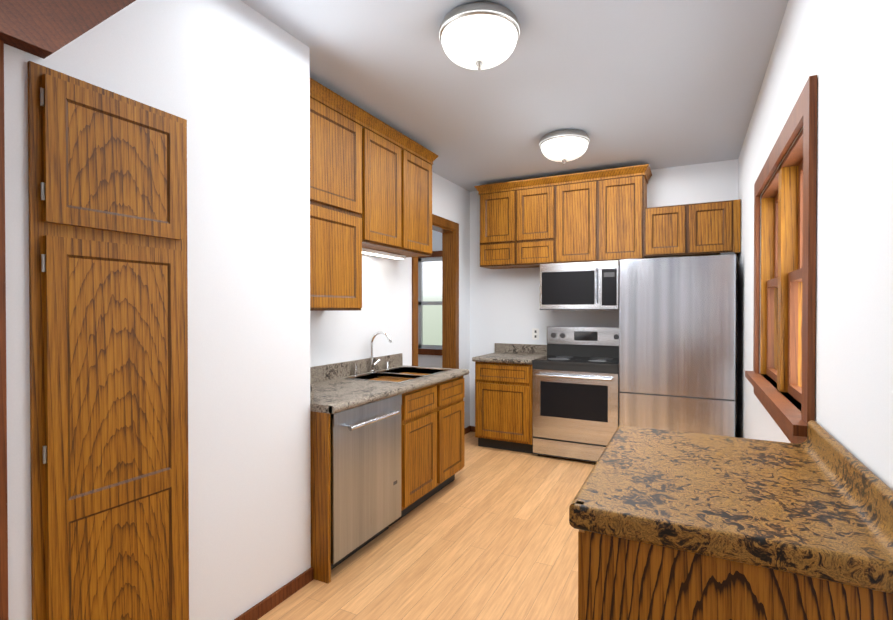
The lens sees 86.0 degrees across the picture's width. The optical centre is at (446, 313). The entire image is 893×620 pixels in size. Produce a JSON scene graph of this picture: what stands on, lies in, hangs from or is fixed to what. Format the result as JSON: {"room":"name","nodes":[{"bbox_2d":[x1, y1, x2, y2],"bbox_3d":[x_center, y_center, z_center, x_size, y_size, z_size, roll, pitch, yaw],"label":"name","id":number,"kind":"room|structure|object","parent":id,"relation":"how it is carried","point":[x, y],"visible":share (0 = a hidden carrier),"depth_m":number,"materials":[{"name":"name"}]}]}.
{"room":"kitchen","nodes":[
{"label":"kitchen","id":0,"kind":"room"},
{"bbox_2d":[4,0,310,619],"bbox_3d":[-1.661,0.017,1.104,0.605,2.633,3.155,0,1,27],"label":"wall","id":1,"kind":"structure","parent":0,"point":[228,81],"depth_m":1.94,"materials":[{"name":"paint"}]},
{"bbox_2d":[0,0,135,619],"bbox_3d":[-0.397,0.022,0.675,2.033,2.630,0.585,0,1,27],"label":"door frame","id":2,"kind":"structure","parent":1,"relation":"attached to","point":[43,29],"depth_m":1.29,"materials":[{"name":"brown wood"}]},
{"bbox_2d":[27,61,188,619],"bbox_3d":[-1.065,0.237,1.568,0.032,1.904,0.473,0,1,27],"label":"pantry cabinet","id":3,"kind":"object","parent":1,"relation":"attached to","point":[108,278],"visible":1,"depth_m":1.52,"materials":[{"name":"brown wood"}]},
{"bbox_2d":[234,567,312,619],"bbox_3d":[-1.357,1.304,1.027,0.013,0.060,3.035,0,1,27],"label":"baseboard","id":4,"kind":"structure","parent":1,"relation":"attached to","point":[274,599],"depth_m":2.17,"materials":[{"name":"brown wood"}]},
{"bbox_2d":[310,383,313,402],"bbox_3d":[-0.875,0.397,2.492,0.462,0.100,0.020,0,1,27],"label":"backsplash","id":5,"kind":"structure","parent":1,"relation":"attached to","point":[311,384],"depth_m":2.39,"materials":[{"name":"grey stone"}]},
{"bbox_2d":[310,172,469,427],"bbox_3d":[-0.497,-0.008,3.922,0.120,2.633,3.323,0,1,27],"label":"wall","id":6,"kind":"structure","parent":0,"point":[339,336],"depth_m":3.88,"materials":[{"name":"paint"}]},
{"bbox_2d":[310,78,365,310],"bbox_3d":[-0.814,-0.636,2.810,0.316,1.238,0.651,0,1,27],"label":"upper cabinet","id":7,"kind":"object","parent":6,"relation":"attached to","point":[337,126],"depth_m":2.80,"materials":[{"name":"brown wood"}]},
{"bbox_2d":[310,353,401,382],"bbox_3d":[-0.736,0.390,3.297,0.020,0.100,1.581,0,1,27],"label":"backsplash","id":8,"kind":"structure","parent":6,"relation":"attached to","point":[355,367],"depth_m":3.39,"materials":[{"name":"grey stone"}]},
{"bbox_2d":[366,114,433,256],"bbox_3d":[-0.457,-0.860,3.507,0.316,0.801,0.920,0,1,27],"label":"upper cabinet","id":9,"kind":"object","parent":6,"relation":"attached to","point":[370,181],"depth_m":3.38,"materials":[{"name":"brown wood"}]},
{"bbox_2d":[362,248,405,259],"bbox_3d":[-0.512,-0.442,3.537,0.080,0.027,0.676,0,1,27],"label":"under-cabinet light","id":10,"kind":"object","parent":9,"relation":"attached to","point":[380,253],"visible":0.64,"depth_m":3.55,"materials":[{"name":"white plastic"}]},
{"bbox_2d":[412,214,458,368],"bbox_3d":[-0.143,0.187,4.605,0.143,2.232,0.919,0,1,27],"label":"door frame","id":11,"kind":"structure","parent":6,"relation":"attached to","point":[448,229],"depth_m":4.91,"materials":[{"name":"brown wood"}]},
{"bbox_2d":[464,426,471,434],"bbox_3d":[0.194,1.268,5.134,0.017,0.060,0.308,0,1,27],"label":"baseboard","id":12,"kind":"structure","parent":6,"relation":"attached to","point":[466,430],"depth_m":5.19,"materials":[{"name":"brown wood"}]},
{"bbox_2d":[258,431,595,619],"bbox_3d":[-0.672,1.347,2.970,4.844,0.060,7.358,0,1,27],"label":"floor","id":13,"kind":"structure","parent":0,"point":[487,533],"depth_m":2.59,"materials":[{"name":"brown wood"}]},
{"bbox_2d":[330,394,401,569],"bbox_3d":[-0.627,0.905,2.741,0.568,0.828,0.619,0,1,27],"label":"dishwasher","id":14,"kind":"object","parent":13,"relation":"on","point":[365,441],"visible":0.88,"depth_m":2.58,"materials":[{"name":"silver metal"}]},
{"bbox_2d":[322,371,468,525],"bbox_3d":[-0.328,0.896,3.456,0.606,0.835,0.912,0,1,27],"label":"base cabinet","id":15,"kind":"object","parent":13,"relation":"on","point":[432,434],"depth_m":3.20,"materials":[{"name":"brown wood"}]},
{"bbox_2d":[310,367,465,414],"bbox_3d":[-0.470,0.459,3.162,0.617,0.042,1.581,0,1,27],"label":"countertop","id":16,"kind":"structure","parent":15,"relation":"on","point":[331,396],"depth_m":2.90,"materials":[{"name":"grey stone"}]},
{"bbox_2d":[472,343,546,453],"bbox_3d":[0.642,0.812,4.732,0.580,0.980,0.611,0,1,27],"label":"base cabinet","id":17,"kind":"object","parent":13,"relation":"on","point":[504,396],"visible":0.94,"depth_m":4.50,"materials":[{"name":"brown wood"}]},
{"bbox_2d":[532,326,619,462],"bbox_3d":[1.224,0.720,4.403,0.742,1.170,0.614,0,1,27],"label":"stove","id":18,"kind":"object","parent":13,"relation":"on","point":[576,391],"visible":0.85,"depth_m":4.23,"materials":[{"name":"silver metal"}]},
{"bbox_2d":[619,252,735,436],"bbox_3d":[1.933,0.422,4.045,0.833,1.772,0.583,0,1,27],"label":"fridge","id":19,"kind":"object","parent":13,"relation":"on","point":[677,340],"visible":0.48,"depth_m":3.77,"materials":[{"name":"silver metal"}]},
{"bbox_2d":[569,420,892,619],"bbox_3d":[0.716,0.835,1.282,0.595,0.993,0.810,0,1,27],"label":"base cabinet","id":20,"kind":"object","parent":13,"relation":"on","point":[673,525],"visible":1,"depth_m":1.01,"materials":[{"name":"brown stone"}]},
{"bbox_2d":[418,230,441,367],"bbox_3d":[-0.247,-0.031,6.615,1.880,2.633,0.120,0,1,27],"label":"wall","id":21,"kind":"structure","parent":0,"point":[430,361],"depth_m":6.49,"materials":[{"name":"paint"}]},
{"bbox_2d":[418,251,441,355],"bbox_3d":[0.020,-0.138,6.478,1.060,1.410,0.180,0,1,27],"label":"room window","id":22,"kind":"structure","parent":21,"relation":"in","point":[430,306],"depth_m":6.65,"materials":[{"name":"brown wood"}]},
{"bbox_2d":[241,0,788,191],"bbox_3d":[-0.672,-1.346,2.947,4.844,0.060,7.358,0,1,27],"label":"ceiling","id":23,"kind":"structure","parent":0,"point":[656,84],"depth_m":2.67,"materials":[{"name":"paint"}]},
{"bbox_2d":[439,2,519,70],"bbox_3d":[0.148,-1.201,2.161,0.364,0.209,0.364,0,1,27],"label":"ceiling light","id":24,"kind":"object","parent":23,"relation":"attached to","point":[479,36],"visible":0.98,"depth_m":2.05,"materials":[{"name":"white glass"}]},
{"bbox_2d":[540,129,589,164],"bbox_3d":[0.879,-1.214,3.573,0.364,0.209,0.364,0,1,27],"label":"ceiling light","id":25,"kind":"object","parent":23,"relation":"attached to","point":[564,145],"visible":1,"depth_m":3.45,"materials":[{"name":"white glass"}]},
{"bbox_2d":[470,159,737,436],"bbox_3d":[1.461,-0.015,4.721,2.644,2.633,0.120,0,1,27],"label":"wall","id":26,"kind":"structure","parent":0,"point":[504,305],"depth_m":4.96,"materials":[{"name":"paint"}]},
{"bbox_2d":[478,181,517,268],"bbox_3d":[0.579,-0.872,4.898,0.386,0.801,0.346,0,1,27],"label":"upper cabinet","id":27,"kind":"object","parent":26,"relation":"attached to","point":[498,202],"depth_m":4.74,"materials":[{"name":"brown wood"}]},
{"bbox_2d":[532,328,538,339],"bbox_3d":[0.917,0.213,4.926,0.070,0.115,0.006,0,1,27],"label":"electrical outlet plate","id":28,"kind":"object","parent":26,"relation":"attached to","point":[535,333],"visible":1,"depth_m":4.92,"materials":[{"name":"grey plastic"}]},
{"bbox_2d":[518,176,557,267],"bbox_3d":[0.922,-0.870,4.723,0.384,0.801,0.346,0,1,27],"label":"upper cabinet","id":29,"kind":"object","parent":26,"relation":"attached to","point":[537,199],"depth_m":4.56,"materials":[{"name":"brown wood"}]},
{"bbox_2d":[554,172,597,262],"bbox_3d":[1.265,-0.869,4.549,0.385,0.801,0.346,0,1,27],"label":"upper cabinet","id":30,"kind":"object","parent":26,"relation":"attached to","point":[577,192],"depth_m":4.39,"materials":[{"name":"brown wood"}]},
{"bbox_2d":[540,261,618,309],"bbox_3d":[1.268,-0.248,4.499,0.700,0.433,0.441,0,1,27],"label":"microwave","id":31,"kind":"object","parent":30,"relation":"attached to","point":[581,286],"visible":0.9,"depth_m":4.33,"materials":[{"name":"silver metal"}]},
{"bbox_2d":[598,164,649,260],"bbox_3d":[1.608,-0.867,4.374,0.385,0.801,0.346,0,1,27],"label":"upper cabinet","id":32,"kind":"object","parent":26,"relation":"attached to","point":[600,215],"depth_m":4.22,"materials":[{"name":"brown wood"}]},
{"bbox_2d":[646,199,740,257],"bbox_3d":[2.101,-0.703,4.124,0.714,0.421,0.346,0,1,27],"label":"upper cabinet","id":33,"kind":"object","parent":26,"relation":"attached to","point":[708,228],"depth_m":3.96,"materials":[{"name":"brown wood"}]},
{"bbox_2d":[737,0,892,489],"bbox_3d":[1.187,0.014,1.405,0.120,2.633,6.038,0,1,27],"label":"wall","id":34,"kind":"structure","parent":0,"point":[842,50],"depth_m":1.27,"materials":[{"name":"paint"}]},
{"bbox_2d":[745,75,816,443],"bbox_3d":[1.557,-0.146,2.176,0.203,1.260,1.530,0,1,27],"label":"window","id":35,"kind":"structure","parent":34,"relation":"in","point":[788,284],"depth_m":2.13,"materials":[{"name":"brown wood"}]}
]}

